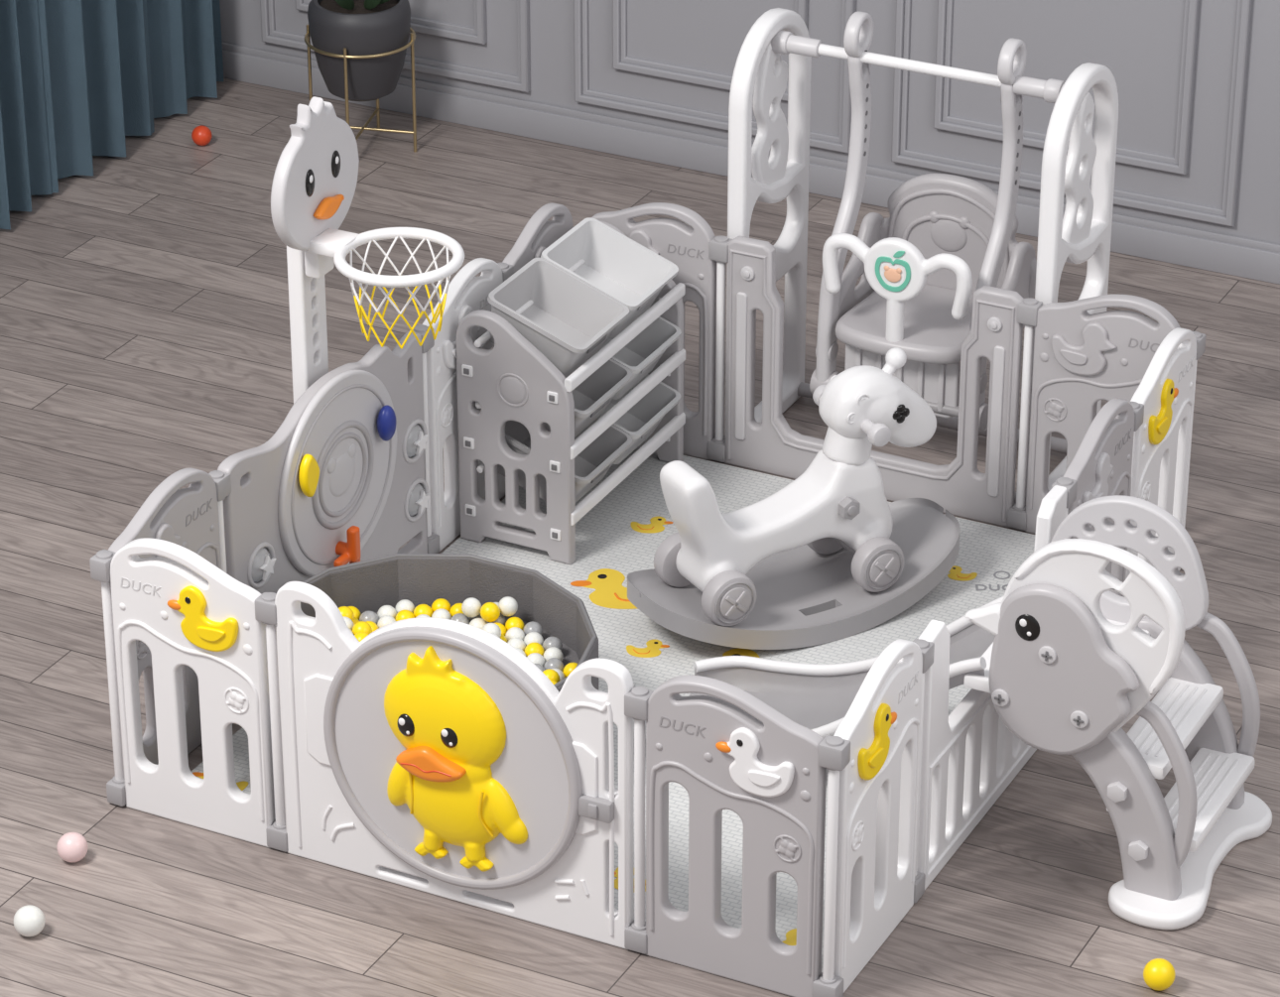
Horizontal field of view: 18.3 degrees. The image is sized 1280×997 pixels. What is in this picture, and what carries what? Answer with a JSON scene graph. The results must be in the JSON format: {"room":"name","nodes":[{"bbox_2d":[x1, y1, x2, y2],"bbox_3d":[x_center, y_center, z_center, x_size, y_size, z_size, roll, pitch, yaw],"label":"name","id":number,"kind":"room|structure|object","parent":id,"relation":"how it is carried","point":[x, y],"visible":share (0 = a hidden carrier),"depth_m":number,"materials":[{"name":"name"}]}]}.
{"room":"playroom","nodes":[
{"label":"playroom","id":0,"kind":"room"},
{"bbox_2d":[0,78,1279,996],"bbox_3d":[0.322,0.924,8.072,9.000,0.100,8.000,13,30,23],"label":"floor","id":1,"kind":"structure","parent":0,"point":[145,329],"depth_m":9.51,"materials":[{"name":"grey wood"}]},
{"bbox_2d":[13,904,45,936],"bbox_3d":[-1.235,0.855,8.027,0.064,0.064,0.064,13,30,23],"label":"ball","id":2,"kind":"object","parent":1,"relation":"on","point":[29,921],"visible":1,"depth_m":8.01,"materials":[{"name":"plastic"}]},
{"bbox_2d":[56,832,88,863],"bbox_3d":[-1.183,0.727,8.270,0.064,0.064,0.064,13,30,23],"label":"ball","id":3,"kind":"object","parent":1,"relation":"on","point":[71,847],"visible":1,"depth_m":8.25,"materials":[{"name":"pink plastic"}]},
{"bbox_2d":[0,0,223,229],"bbox_3d":[-1.789,-1.856,10.645,0.124,2.400,2.310,13,30,23],"label":"curtain","id":4,"kind":"object","parent":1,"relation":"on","point":[78,77],"visible":1,"depth_m":11.42,"materials":[{"name":"fabric"}]},
{"bbox_2d":[89,467,231,806],"bbox_3d":[-1.004,0.273,8.490,0.056,0.664,0.462,14,31,25],"label":"panel","id":5,"kind":"object","parent":1,"relation":"on","point":[191,518],"visible":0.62,"depth_m":8.43,"materials":[{"name":"grey plastic"}]},
{"bbox_2d":[110,537,288,852],"bbox_3d":[-0.912,0.405,8.238,0.407,0.664,0.055,13,30,23],"label":"panel","id":6,"kind":"object","parent":1,"relation":"on","point":[189,611],"visible":1,"depth_m":8.22,"materials":[{"name":"white plastic"}]},
{"bbox_2d":[191,125,212,145],"bbox_3d":[-1.292,-1.070,11.697,0.060,0.060,0.060,13,30,23],"label":"ball","id":7,"kind":"object","parent":1,"relation":"on","point":[201,135],"visible":1,"depth_m":11.68,"materials":[{"name":"red plastic"}]},
{"bbox_2d":[217,324,439,594],"bbox_3d":[-0.676,0.019,8.988,0.118,0.650,0.847,14,31,25],"label":"fence panel","id":8,"kind":"object","parent":1,"relation":"on","point":[343,479],"visible":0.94,"depth_m":8.93,"materials":[{"name":"grey plastic"}]},
{"bbox_2d":[304,0,416,152],"bbox_3d":[-0.813,-1.305,11.555,0.324,0.608,0.324,25,37,39],"label":"plant pot","id":9,"kind":"object","parent":1,"relation":"on","point":[359,47],"visible":0.96,"depth_m":11.45,"materials":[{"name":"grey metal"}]},
{"bbox_2d":[270,96,464,403],"bbox_3d":[-0.617,-0.274,8.857,0.508,1.290,0.331,13,30,23],"label":"basketball hoop","id":10,"kind":"object","parent":1,"relation":"on","point":[315,181],"visible":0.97,"depth_m":8.70,"materials":[{"name":"white plastic"}]},
{"bbox_2d":[274,581,653,954],"bbox_3d":[-0.371,0.553,7.974,0.847,0.648,0.114,13,30,23],"label":"gate","id":11,"kind":"object","parent":1,"relation":"on","point":[432,755],"visible":1,"depth_m":7.96,"materials":[{"name":"white plastic"}]},
{"bbox_2d":[422,257,513,551],"bbox_3d":[-0.403,-0.244,9.473,0.053,0.664,0.397,13,30,23],"label":"panel","id":12,"kind":"object","parent":1,"relation":"on","point":[467,293],"visible":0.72,"depth_m":9.36,"materials":[{"name":"white plastic"}]},
{"bbox_2d":[502,202,573,273],"bbox_3d":[-0.243,-0.390,9.752,0.051,0.664,0.325,13,30,23],"label":"panel","id":13,"kind":"object","parent":1,"relation":"on","point":[540,232],"visible":0.16,"depth_m":9.61,"materials":[{"name":"grey plastic"}]},
{"bbox_2d":[191,447,1035,972],"bbox_3d":[0.098,0.399,8.947,1.535,0.016,1.950,13,30,23],"label":"play mat","id":14,"kind":"object","parent":1,"relation":"on","point":[622,534],"visible":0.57,"depth_m":9.25,"materials":[{"name":"plastic"}]},
{"bbox_2d":[192,771,203,776],"bbox_3d":[-0.954,0.595,8.562,0.028,0.001,0.017,13,30,23],"label":"print","id":15,"kind":"object","parent":14,"relation":"on","point":[197,774],"depth_m":8.56,"materials":[{"name":"orange plastic"}]},
{"bbox_2d":[198,772,248,790],"bbox_3d":[-0.909,0.612,8.531,0.126,0.001,0.097,25,36,38],"label":"print","id":16,"kind":"object","parent":14,"relation":"on","point":[241,779],"depth_m":8.55},
{"bbox_2d":[300,553,598,691],"bbox_3d":[-0.464,0.425,8.560,0.750,0.305,0.731,13,30,23],"label":"pit","id":17,"kind":"object","parent":14,"relation":"on","point":[419,578],"visible":0.2,"depth_m":8.79,"materials":[{"name":"plastic"}]},
{"bbox_2d":[338,606,354,621],"bbox_3d":[-0.649,0.258,8.696,0.044,0.044,0.044,13,30,23],"label":"ball","id":18,"kind":"object","parent":17,"relation":"in","point":[345,611],"visible":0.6,"depth_m":8.68,"materials":[{"name":"yellow plastic"}]},
{"bbox_2d":[343,616,354,631],"bbox_3d":[-0.646,0.280,8.655,0.044,0.044,0.044,13,30,23],"label":"ball","id":19,"kind":"object","parent":17,"relation":"in","point":[349,623],"visible":0.29,"depth_m":8.64,"materials":[{"name":"plastic"}]},
{"bbox_2d":[347,606,361,620],"bbox_3d":[-0.640,0.260,8.775,0.044,0.044,0.044,13,30,23],"label":"ball","id":20,"kind":"object","parent":17,"relation":"on","point":[356,612],"visible":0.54,"depth_m":8.76,"materials":[{"name":"yellow plastic"}]},
{"bbox_2d":[352,617,359,625],"bbox_3d":[-0.637,0.281,8.735,0.044,0.044,0.044,13,30,23],"label":"ball","id":21,"kind":"object","parent":17,"relation":"on","point":[355,620],"visible":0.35,"depth_m":8.72,"materials":[{"name":"yellow plastic"}]},
{"bbox_2d":[354,632,369,641],"bbox_3d":[-0.602,0.311,8.595,0.044,0.044,0.044,13,30,23],"label":"ball","id":22,"kind":"object","parent":17,"relation":"in","point":[359,636],"visible":0.32,"depth_m":8.58,"materials":[{"name":"yellow plastic"}]},
{"bbox_2d":[352,621,372,635],"bbox_3d":[-0.605,0.289,8.636,0.044,0.044,0.044,13,30,23],"label":"ball","id":23,"kind":"object","parent":17,"relation":"in","point":[361,626],"visible":0.71,"depth_m":8.62,"materials":[{"name":"yellow plastic"}]},
{"bbox_2d":[359,611,379,625],"bbox_3d":[-0.598,0.270,8.757,0.044,0.044,0.044,13,30,23],"label":"ball","id":24,"kind":"object","parent":17,"relation":"on","point":[372,616],"visible":0.68,"depth_m":8.74,"materials":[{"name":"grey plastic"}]},
{"bbox_2d":[365,621,379,632],"bbox_3d":[-0.596,0.291,8.716,0.044,0.044,0.044,13,30,23],"label":"ball","id":25,"kind":"object","parent":17,"relation":"on","point":[373,625],"visible":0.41,"depth_m":8.70,"materials":[{"name":"yellow plastic"}]},
{"bbox_2d":[377,615,395,628],"bbox_3d":[-0.557,0.279,8.739,0.044,0.044,0.044,13,30,23],"label":"ball","id":26,"kind":"object","parent":17,"relation":"on","point":[384,620],"visible":0.49,"depth_m":8.72,"materials":[{"name":"plastic"}]},
{"bbox_2d":[377,605,396,619],"bbox_3d":[-0.560,0.258,8.780,0.044,0.044,0.044,13,30,23],"label":"ball","id":27,"kind":"object","parent":17,"relation":"on","point":[385,609],"visible":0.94,"depth_m":8.76,"materials":[{"name":"plastic"}]},
{"bbox_2d":[394,599,414,614],"bbox_3d":[-0.521,0.246,8.802,0.044,0.044,0.044,13,30,23],"label":"ball","id":28,"kind":"object","parent":17,"relation":"on","point":[405,604],"visible":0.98,"depth_m":8.79,"materials":[{"name":"plastic"}]},
{"bbox_2d":[394,610,414,621],"bbox_3d":[-0.518,0.267,8.761,0.044,0.044,0.044,13,30,23],"label":"ball","id":29,"kind":"object","parent":17,"relation":"on","point":[403,614],"visible":0.55,"depth_m":8.75,"materials":[{"name":"yellow plastic"}]},
{"bbox_2d":[415,614,429,618],"bbox_3d":[-0.477,0.277,8.743,0.044,0.044,0.044,13,30,23],"label":"ball","id":30,"kind":"object","parent":17,"relation":"on","point":[421,615],"visible":0.22,"depth_m":8.73,"materials":[{"name":"plastic"}]},
{"bbox_2d":[413,604,433,618],"bbox_3d":[-0.480,0.256,8.784,0.044,0.044,0.044,13,30,23],"label":"ball","id":31,"kind":"object","parent":17,"relation":"on","point":[420,609],"visible":0.7,"depth_m":8.77,"materials":[{"name":"yellow plastic"}]},
{"bbox_2d":[431,598,451,612],"bbox_3d":[-0.441,0.244,8.806,0.044,0.044,0.044,13,30,23],"label":"ball","id":32,"kind":"object","parent":17,"relation":"on","point":[440,603],"visible":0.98,"depth_m":8.79,"materials":[{"name":"yellow plastic"}]},
{"bbox_2d":[431,608,451,620],"bbox_3d":[-0.439,0.265,8.765,0.044,0.044,0.044,13,30,23],"label":"ball","id":33,"kind":"object","parent":17,"relation":"on","point":[439,613],"visible":0.48,"depth_m":8.75,"materials":[{"name":"plastic"}]},
{"bbox_2d":[449,603,463,617],"bbox_3d":[-0.400,0.253,8.788,0.044,0.044,0.044,13,30,23],"label":"ball","id":34,"kind":"object","parent":17,"relation":"on","point":[456,608],"visible":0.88,"depth_m":8.77,"materials":[{"name":"yellow plastic"}]},
{"bbox_2d":[450,613,469,624],"bbox_3d":[-0.397,0.275,8.747,0.044,0.044,0.044,13,30,23],"label":"ball","id":35,"kind":"object","parent":17,"relation":"on","point":[459,617],"visible":0.45,"depth_m":8.73,"materials":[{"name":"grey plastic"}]},
{"bbox_2d":[461,597,481,617],"bbox_3d":[-0.371,0.240,8.730,0.044,0.044,0.044,13,30,23],"label":"ball","id":36,"kind":"object","parent":17,"relation":"in","point":[470,607],"visible":1,"depth_m":8.71,"materials":[{"name":"plastic"}]},
{"bbox_2d":[468,613,481,622],"bbox_3d":[-0.359,0.263,8.769,0.044,0.044,0.044,13,30,23],"label":"ball","id":37,"kind":"object","parent":17,"relation":"on","point":[478,615],"visible":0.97,"depth_m":8.75,"materials":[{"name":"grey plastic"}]},
{"bbox_2d":[468,618,487,629],"bbox_3d":[-0.356,0.284,8.729,0.044,0.044,0.044,13,30,23],"label":"ball","id":38,"kind":"object","parent":17,"relation":"on","point":[476,622],"visible":0.48,"depth_m":8.71,"materials":[{"name":"plastic"}]},
{"bbox_2d":[480,602,500,622],"bbox_3d":[-0.329,0.249,8.712,0.044,0.044,0.044,13,30,23],"label":"ball","id":39,"kind":"object","parent":17,"relation":"in","point":[489,611],"visible":1,"depth_m":8.70,"materials":[{"name":"yellow plastic"}]},
{"bbox_2d":[482,623,501,637],"bbox_3d":[-0.324,0.292,8.630,0.044,0.044,0.044,13,30,23],"label":"ball","id":40,"kind":"object","parent":17,"relation":"in","point":[493,628],"visible":0.52,"depth_m":8.62,"materials":[{"name":"plastic"}]},
{"bbox_2d":[486,613,506,626],"bbox_3d":[-0.317,0.273,8.751,0.044,0.044,0.044,13,30,23],"label":"ball","id":41,"kind":"object","parent":17,"relation":"on","point":[501,619],"visible":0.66,"depth_m":8.74,"materials":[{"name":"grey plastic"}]},
{"bbox_2d":[495,622,507,636],"bbox_3d":[-0.315,0.294,8.710,0.044,0.044,0.044,13,30,23],"label":"ball","id":42,"kind":"object","parent":17,"relation":"on","point":[502,627],"visible":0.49,"depth_m":8.70,"materials":[{"name":"yellow plastic"}]},
{"bbox_2d":[500,634,507,642],"bbox_3d":[-0.312,0.316,8.669,0.044,0.044,0.044,13,30,23],"label":"ball","id":43,"kind":"object","parent":17,"relation":"on","point":[502,637],"visible":0.25,"depth_m":8.66,"materials":[{"name":"yellow plastic"}]},
{"bbox_2d":[498,596,517,616],"bbox_3d":[-0.291,0.238,8.734,0.044,0.044,0.044,13,30,23],"label":"ball","id":44,"kind":"object","parent":17,"relation":"in","point":[508,606],"visible":1,"depth_m":8.72,"materials":[{"name":"plastic"}]},
{"bbox_2d":[505,627,524,641],"bbox_3d":[-0.273,0.304,8.692,0.044,0.044,0.044,13,30,23],"label":"ball","id":45,"kind":"object","parent":17,"relation":"on","point":[514,632],"visible":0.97,"depth_m":8.68,"materials":[{"name":"plastic"}]},
{"bbox_2d":[505,617,524,631],"bbox_3d":[-0.276,0.282,8.733,0.044,0.044,0.044,13,30,23],"label":"ball","id":46,"kind":"object","parent":17,"relation":"on","point":[511,622],"visible":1,"depth_m":8.72,"materials":[{"name":"yellow plastic"}]},
{"bbox_2d":[507,638,525,651],"bbox_3d":[-0.271,0.325,8.651,0.044,0.044,0.044,13,30,23],"label":"ball","id":47,"kind":"object","parent":17,"relation":"on","point":[514,642],"visible":0.58,"depth_m":8.64,"materials":[{"name":"plastic"}]},
{"bbox_2d":[514,647,525,655],"bbox_3d":[-0.268,0.347,8.610,0.044,0.044,0.044,13,30,23],"label":"ball","id":48,"kind":"object","parent":17,"relation":"on","point":[518,649],"visible":0.12,"depth_m":8.60,"materials":[{"name":"plastic"}]},
{"bbox_2d":[522,621,542,637],"bbox_3d":[-0.235,0.292,8.714,0.044,0.044,0.044,13,30,23],"label":"ball","id":49,"kind":"object","parent":17,"relation":"on","point":[533,626],"visible":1,"depth_m":8.70,"materials":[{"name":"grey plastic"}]},
{"bbox_2d":[523,632,543,646],"bbox_3d":[-0.232,0.314,8.673,0.044,0.044,0.044,13,30,23],"label":"ball","id":50,"kind":"object","parent":17,"relation":"on","point":[532,637],"visible":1,"depth_m":8.66,"materials":[{"name":"plastic"}]},
{"bbox_2d":[524,641,544,656],"bbox_3d":[-0.230,0.335,8.633,0.044,0.044,0.044,13,30,23],"label":"ball","id":51,"kind":"object","parent":17,"relation":"on","point":[534,647],"visible":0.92,"depth_m":8.62,"materials":[{"name":"yellow plastic"}]},
{"bbox_2d":[526,652,545,666],"bbox_3d":[-0.227,0.356,8.592,0.044,0.044,0.044,13,30,23],"label":"ball","id":52,"kind":"object","parent":17,"relation":"on","point":[536,658],"visible":0.6,"depth_m":8.58,"materials":[{"name":"plastic"}]},
{"bbox_2d":[534,663,545,671],"bbox_3d":[-0.224,0.378,8.551,0.044,0.044,0.044,13,30,23],"label":"ball","id":53,"kind":"object","parent":17,"relation":"on","point":[539,666],"visible":0.17,"depth_m":8.54,"materials":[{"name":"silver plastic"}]},
{"bbox_2d":[542,669,559,682],"bbox_3d":[-0.192,0.386,8.453,0.044,0.044,0.044,13,30,23],"label":"ball","id":54,"kind":"object","parent":17,"relation":"in","point":[552,675],"visible":0.4,"depth_m":8.44,"materials":[{"name":"yellow plastic"}]},
{"bbox_2d":[542,637,562,650],"bbox_3d":[-0.191,0.323,8.655,0.044,0.044,0.044,13,30,23],"label":"ball","id":55,"kind":"object","parent":17,"relation":"on","point":[550,642],"visible":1,"depth_m":8.64,"materials":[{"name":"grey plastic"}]},
{"bbox_2d":[543,646,563,661],"bbox_3d":[-0.188,0.345,8.614,0.044,0.044,0.044,13,30,23],"label":"ball","id":56,"kind":"object","parent":17,"relation":"on","point":[553,652],"visible":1,"depth_m":8.60,"materials":[{"name":"plastic"}]},
{"bbox_2d":[543,657,564,671],"bbox_3d":[-0.185,0.366,8.573,0.044,0.044,0.044,13,30,23],"label":"ball","id":57,"kind":"object","parent":17,"relation":"on","point":[553,663],"visible":0.66,"depth_m":8.56,"materials":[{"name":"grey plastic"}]},
{"bbox_2d":[550,668,565,680],"bbox_3d":[-0.183,0.387,8.533,0.044,0.044,0.044,13,30,23],"label":"ball","id":58,"kind":"object","parent":17,"relation":"on","point":[561,674],"visible":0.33,"depth_m":8.52,"materials":[{"name":"plastic"}]},
{"bbox_2d":[562,662,577,677],"bbox_3d":[-0.144,0.376,8.555,0.044,0.044,0.044,13,30,23],"label":"ball","id":59,"kind":"object","parent":17,"relation":"on","point":[571,667],"visible":0.44,"depth_m":8.54,"materials":[{"name":"yellow plastic"}]},
{"bbox_2d":[455,220,685,564],"bbox_3d":[-0.160,-0.266,9.550,0.307,0.607,0.618,13,30,23],"label":"shelf","id":60,"kind":"object","parent":14,"relation":"on","point":[513,380],"visible":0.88,"depth_m":9.35,"materials":[{"name":"grey plastic"}]},
{"bbox_2d":[463,368,469,375],"bbox_3d":[-0.406,-0.297,9.285,0.014,0.014,0.004,13,30,23],"label":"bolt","id":61,"kind":"object","parent":60,"relation":"attached to","point":[465,370],"depth_m":9.28,"materials":[{"name":"grey plastic"}]},
{"bbox_2d":[466,508,472,513],"bbox_3d":[-0.406,0.030,9.457,0.014,0.014,0.004,13,30,23],"label":"socket","id":62,"kind":"object","parent":60,"relation":"attached to","point":[468,510],"depth_m":9.45,"materials":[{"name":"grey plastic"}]},
{"bbox_2d":[548,394,554,401],"bbox_3d":[-0.205,-0.233,9.204,0.014,0.014,0.004,13,30,23],"label":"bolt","id":63,"kind":"object","parent":60,"relation":"attached to","point":[551,397],"depth_m":9.20,"materials":[{"name":"grey plastic"}]},
{"bbox_2d":[551,464,556,471],"bbox_3d":[-0.201,-0.072,9.286,0.014,0.014,0.004,13,30,23],"label":"socket","id":64,"kind":"object","parent":60,"relation":"attached to","point":[554,466],"depth_m":9.28,"materials":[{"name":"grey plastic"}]},
{"bbox_2d":[551,531,557,538],"bbox_3d":[-0.201,0.087,9.370,0.014,0.014,0.004,13,30,23],"label":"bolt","id":65,"kind":"object","parent":60,"relation":"attached to","point":[554,534],"depth_m":9.37,"materials":[{"name":"grey plastic"}]},
{"bbox_2d":[487,257,629,378],"bbox_3d":[-0.195,-0.414,9.333,0.265,0.193,0.262,13,30,23],"label":"storage bin","id":66,"kind":"object","parent":60,"relation":"on","point":[569,320],"visible":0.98,"depth_m":9.41,"materials":[{"name":"grey plastic"}]},
{"bbox_2d":[498,416,632,502],"bbox_3d":[-0.188,-0.112,9.488,0.265,0.193,0.262,13,30,23],"label":"storage bin","id":67,"kind":"object","parent":60,"relation":"on","point":[592,463],"visible":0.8,"depth_m":9.53,"materials":[{"name":"grey plastic"}]},
{"bbox_2d":[544,358,632,437],"bbox_3d":[-0.188,-0.267,9.407,0.265,0.193,0.262,13,30,23],"label":"storage bin","id":68,"kind":"object","parent":60,"relation":"on","point":[591,397],"visible":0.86,"depth_m":9.47,"materials":[{"name":"grey plastic"}]},
{"bbox_2d":[540,217,678,337],"bbox_3d":[-0.076,-0.524,9.543,0.265,0.193,0.262,13,30,23],"label":"storage bin","id":69,"kind":"object","parent":60,"relation":"on","point":[628,272],"visible":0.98,"depth_m":9.63,"materials":[{"name":"plastic"}]},
{"bbox_2d":[599,374,680,464],"bbox_3d":[-0.068,-0.222,9.698,0.265,0.193,0.262,13,30,23],"label":"storage bin","id":70,"kind":"object","parent":60,"relation":"on","point":[640,422],"visible":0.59,"depth_m":9.76,"materials":[{"name":"plastic"}]},
{"bbox_2d":[599,316,681,399],"bbox_3d":[-0.068,-0.377,9.616,0.265,0.193,0.262,13,30,23],"label":"storage bin","id":71,"kind":"object","parent":60,"relation":"on","point":[643,352],"visible":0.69,"depth_m":9.68,"materials":[{"name":"plastic"}]},
{"bbox_2d":[570,580,591,586],"bbox_3d":[-0.138,0.199,9.316,0.050,0.001,0.028,-4,28,-7],"label":"print","id":72,"kind":"object","parent":14,"relation":"on","point":[573,582],"depth_m":9.32,"materials":[{"name":"orange plastic"}]},
{"bbox_2d":[597,574,607,578],"bbox_3d":[-0.089,0.184,9.345,0.022,0.001,0.022,13,30,23],"label":"print","id":73,"kind":"object","parent":14,"relation":"on","point":[598,576],"depth_m":9.34,"materials":[{"name":"black plastic"}]},
{"bbox_2d":[583,568,637,609],"bbox_3d":[-0.046,0.216,9.284,0.220,0.001,0.171,13,30,23],"label":"print","id":74,"kind":"object","parent":14,"relation":"on","point":[603,588],"depth_m":9.29},
{"bbox_2d":[614,592,629,601],"bbox_3d":[-0.011,0.230,9.258,0.095,0.005,0.044,-3,28,-6],"label":"print","id":75,"kind":"object","parent":14,"relation":"on","point":[618,596],"depth_m":9.26,"materials":[{"name":"orange plastic"}]},
{"bbox_2d":[614,867,645,892],"bbox_3d":[-0.018,0.788,8.197,0.112,0.001,0.091,13,30,23],"label":"print","id":76,"kind":"object","parent":14,"relation":"on","point":[615,868],"depth_m":8.20},
{"bbox_2d":[626,639,662,657],"bbox_3d":[0.013,0.341,9.048,0.085,0.001,0.091,13,30,23],"label":"print","id":77,"kind":"object","parent":14,"relation":"on","point":[635,648],"depth_m":9.04},
{"bbox_2d":[630,515,667,533],"bbox_3d":[0.023,0.062,9.578,0.088,0.001,0.094,13,30,23],"label":"print","id":78,"kind":"object","parent":14,"relation":"on","point":[638,524],"depth_m":9.58},
{"bbox_2d":[722,647,759,657],"bbox_3d":[0.257,0.392,8.950,0.222,0.001,0.177,13,30,23],"label":"print","id":79,"kind":"object","parent":14,"relation":"on","point":[725,651],"depth_m":9.03},
{"bbox_2d":[782,928,796,945],"bbox_3d":[0.292,0.898,7.987,0.126,0.001,0.097,-7,28,-12],"label":"print","id":80,"kind":"object","parent":14,"relation":"on","point":[789,935],"depth_m":8.01},
{"bbox_2d":[627,347,960,649],"bbox_3d":[0.359,-0.012,9.091,0.830,0.584,0.384,-15,31,-27],"label":"rocking horse","id":81,"kind":"object","parent":14,"relation":"on","point":[825,558],"visible":1,"depth_m":9.08},
{"bbox_2d":[947,565,977,581],"bbox_3d":[0.754,0.178,9.358,0.080,0.001,0.065,13,30,23],"label":"print","id":82,"kind":"object","parent":14,"relation":"on","point":[957,573],"depth_m":9.36},
{"bbox_2d":[993,570,1010,579],"bbox_3d":[0.853,0.180,9.352,0.040,0.001,0.040,13,30,23],"label":"print","id":83,"kind":"object","parent":14,"relation":"on","point":[997,575],"depth_m":9.35},
{"bbox_2d":[591,202,731,462],"bbox_3d":[0.047,-0.422,9.814,0.384,0.664,0.053,13,30,23],"label":"panel","id":84,"kind":"object","parent":1,"relation":"on","point":[701,257],"visible":0.41,"depth_m":9.71,"materials":[{"name":"grey plastic"}]},
{"bbox_2d":[645,675,850,996],"bbox_3d":[0.202,0.665,7.742,0.421,0.664,0.055,13,30,23],"label":"panel","id":85,"kind":"object","parent":1,"relation":"on","point":[731,750],"visible":1,"depth_m":7.72,"materials":[{"name":"grey plastic"}]},
{"bbox_2d":[724,236,1042,530],"bbox_3d":[0.575,-0.278,9.591,0.810,0.615,0.051,13,30,23],"label":"panel","id":86,"kind":"object","parent":1,"relation":"on","point":[999,316],"visible":1,"depth_m":9.60,"materials":[{"name":"grey plastic"}]},
{"bbox_2d":[833,639,934,992],"bbox_3d":[0.480,0.606,7.855,0.053,0.664,0.421,13,30,23],"label":"panel","id":87,"kind":"object","parent":1,"relation":"on","point":[878,880],"visible":1,"depth_m":7.82,"materials":[{"name":"white plastic"}]},
{"bbox_2d":[724,7,1118,505],"bbox_3d":[0.678,-0.599,9.675,0.855,1.105,0.390,13,30,23],"label":"swing frame","id":88,"kind":"object","parent":1,"relation":"on","point":[760,73],"visible":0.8,"depth_m":9.56,"materials":[{"name":"white plastic"}]},
{"bbox_2d":[809,10,1036,430],"bbox_3d":[0.693,-0.687,9.606,0.473,0.954,0.407,13,30,23],"label":"swing","id":89,"kind":"object","parent":88,"relation":"hanging from","point":[945,237],"visible":0.94,"depth_m":9.65,"materials":[{"name":"grey plastic"}]},
{"bbox_2d":[875,251,910,291],"bbox_3d":[0.604,-0.545,9.481,0.093,0.111,0.004,13,30,23],"label":"print","id":90,"kind":"object","parent":89,"relation":"attached to","point":[892,268],"depth_m":9.48},
{"bbox_2d":[688,495,1272,930],"bbox_3d":[0.655,0.288,8.335,1.327,0.814,0.550,14,31,25],"label":"slide","id":91,"kind":"object","parent":1,"relation":"on","point":[1065,661],"visible":0.93,"depth_m":8.05,"materials":[{"name":"plastic"}]},
{"bbox_2d":[916,477,1077,890],"bbox_3d":[0.744,0.380,8.344,0.044,0.610,0.791,13,30,23],"label":"panel","id":92,"kind":"object","parent":1,"relation":"on","point":[969,756],"visible":0.59,"depth_m":8.24,"materials":[{"name":"white plastic"}]},
{"bbox_2d":[1024,294,1179,534],"bbox_3d":[1.089,-0.178,9.348,0.356,0.664,0.051,13,30,23],"label":"panel","id":93,"kind":"object","parent":1,"relation":"on","point":[1082,359],"visible":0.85,"depth_m":9.29,"materials":[{"name":"grey plastic"}]},
{"bbox_2d":[1062,398,1144,597],"bbox_3d":[1.018,0.109,8.802,0.053,0.664,0.416,13,30,23],"label":"panel","id":94,"kind":"object","parent":1,"relation":"on","point":[1101,465],"visible":0.41,"depth_m":8.68,"materials":[{"name":"grey plastic"}]},
{"bbox_2d":[1143,958,1175,991],"bbox_3d":[1.028,0.943,7.859,0.064,0.064,0.064,13,30,23],"label":"ball","id":95,"kind":"object","parent":1,"relation":"on","point":[1159,974],"visible":1,"depth_m":7.84,"materials":[{"name":"yellow plastic"}]},
{"bbox_2d":[1125,327,1206,579],"bbox_3d":[1.202,-0.061,9.126,0.053,0.664,0.416,13,30,23],"label":"panel","id":96,"kind":"object","parent":1,"relation":"on","point":[1166,390],"visible":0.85,"depth_m":9.04,"materials":[{"name":"white plastic"}]},
{"bbox_2d":[219,0,1279,245],"bbox_3d":[2.350,-1.540,10.076,8.400,2.400,0.100,13,30,23],"label":"wall","id":97,"kind":"structure","parent":0,"point":[1140,42],"depth_m":11.05,"materials":[{"name":"paint"}]},
{"bbox_2d":[295,0,487,44],"bbox_3d":[-0.744,-2.206,11.409,0.645,1.800,0.028,13,30,23],"label":"trim","id":98,"kind":"structure","parent":97,"relation":"attached to","point":[478,34],"depth_m":11.72,"materials":[{"name":"paint"}]},
{"bbox_2d":[259,0,530,92],"bbox_3d":[-0.735,-2.206,11.403,0.915,2.055,0.028,13,30,23],"label":"trim","id":99,"kind":"structure","parent":97,"relation":"attached to","point":[522,81],"depth_m":11.77,"materials":[{"name":"paint"}]},
{"bbox_2d":[612,0,808,101],"bbox_3d":[0.197,-1.986,10.990,0.610,1.800,0.028,13,30,23],"label":"trim","id":100,"kind":"structure","parent":97,"relation":"attached to","point":[620,61],"depth_m":11.44,"materials":[{"name":"paint"}]},
{"bbox_2d":[573,0,856,153],"bbox_3d":[0.206,-1.986,10.985,0.880,2.055,0.028,13,30,23],"label":"trim","id":101,"kind":"structure","parent":97,"relation":"attached to","point":[582,93],"depth_m":11.49,"materials":[{"name":"paint"}]},
{"bbox_2d":[221,41,1279,284],"bbox_3d":[2.323,-0.503,10.561,8.200,0.112,0.020,13,30,23],"label":"baseboard","id":102,"kind":"structure","parent":97,"relation":"attached to","point":[1237,256],"depth_m":11.57,"materials":[{"name":"paint"}]},
{"bbox_2d":[933,0,1199,174],"bbox_3d":[1.159,-1.761,10.561,0.745,1.800,0.028,13,30,23],"label":"trim","id":103,"kind":"structure","parent":97,"relation":"attached to","point":[1179,164],"depth_m":10.88,"materials":[{"name":"paint"}]},
{"bbox_2d":[891,0,1252,226],"bbox_3d":[1.168,-1.761,10.556,1.015,2.055,0.028,13,30,23],"label":"trim","id":104,"kind":"structure","parent":97,"relation":"attached to","point":[1225,215],"depth_m":10.92,"materials":[{"name":"paint"}]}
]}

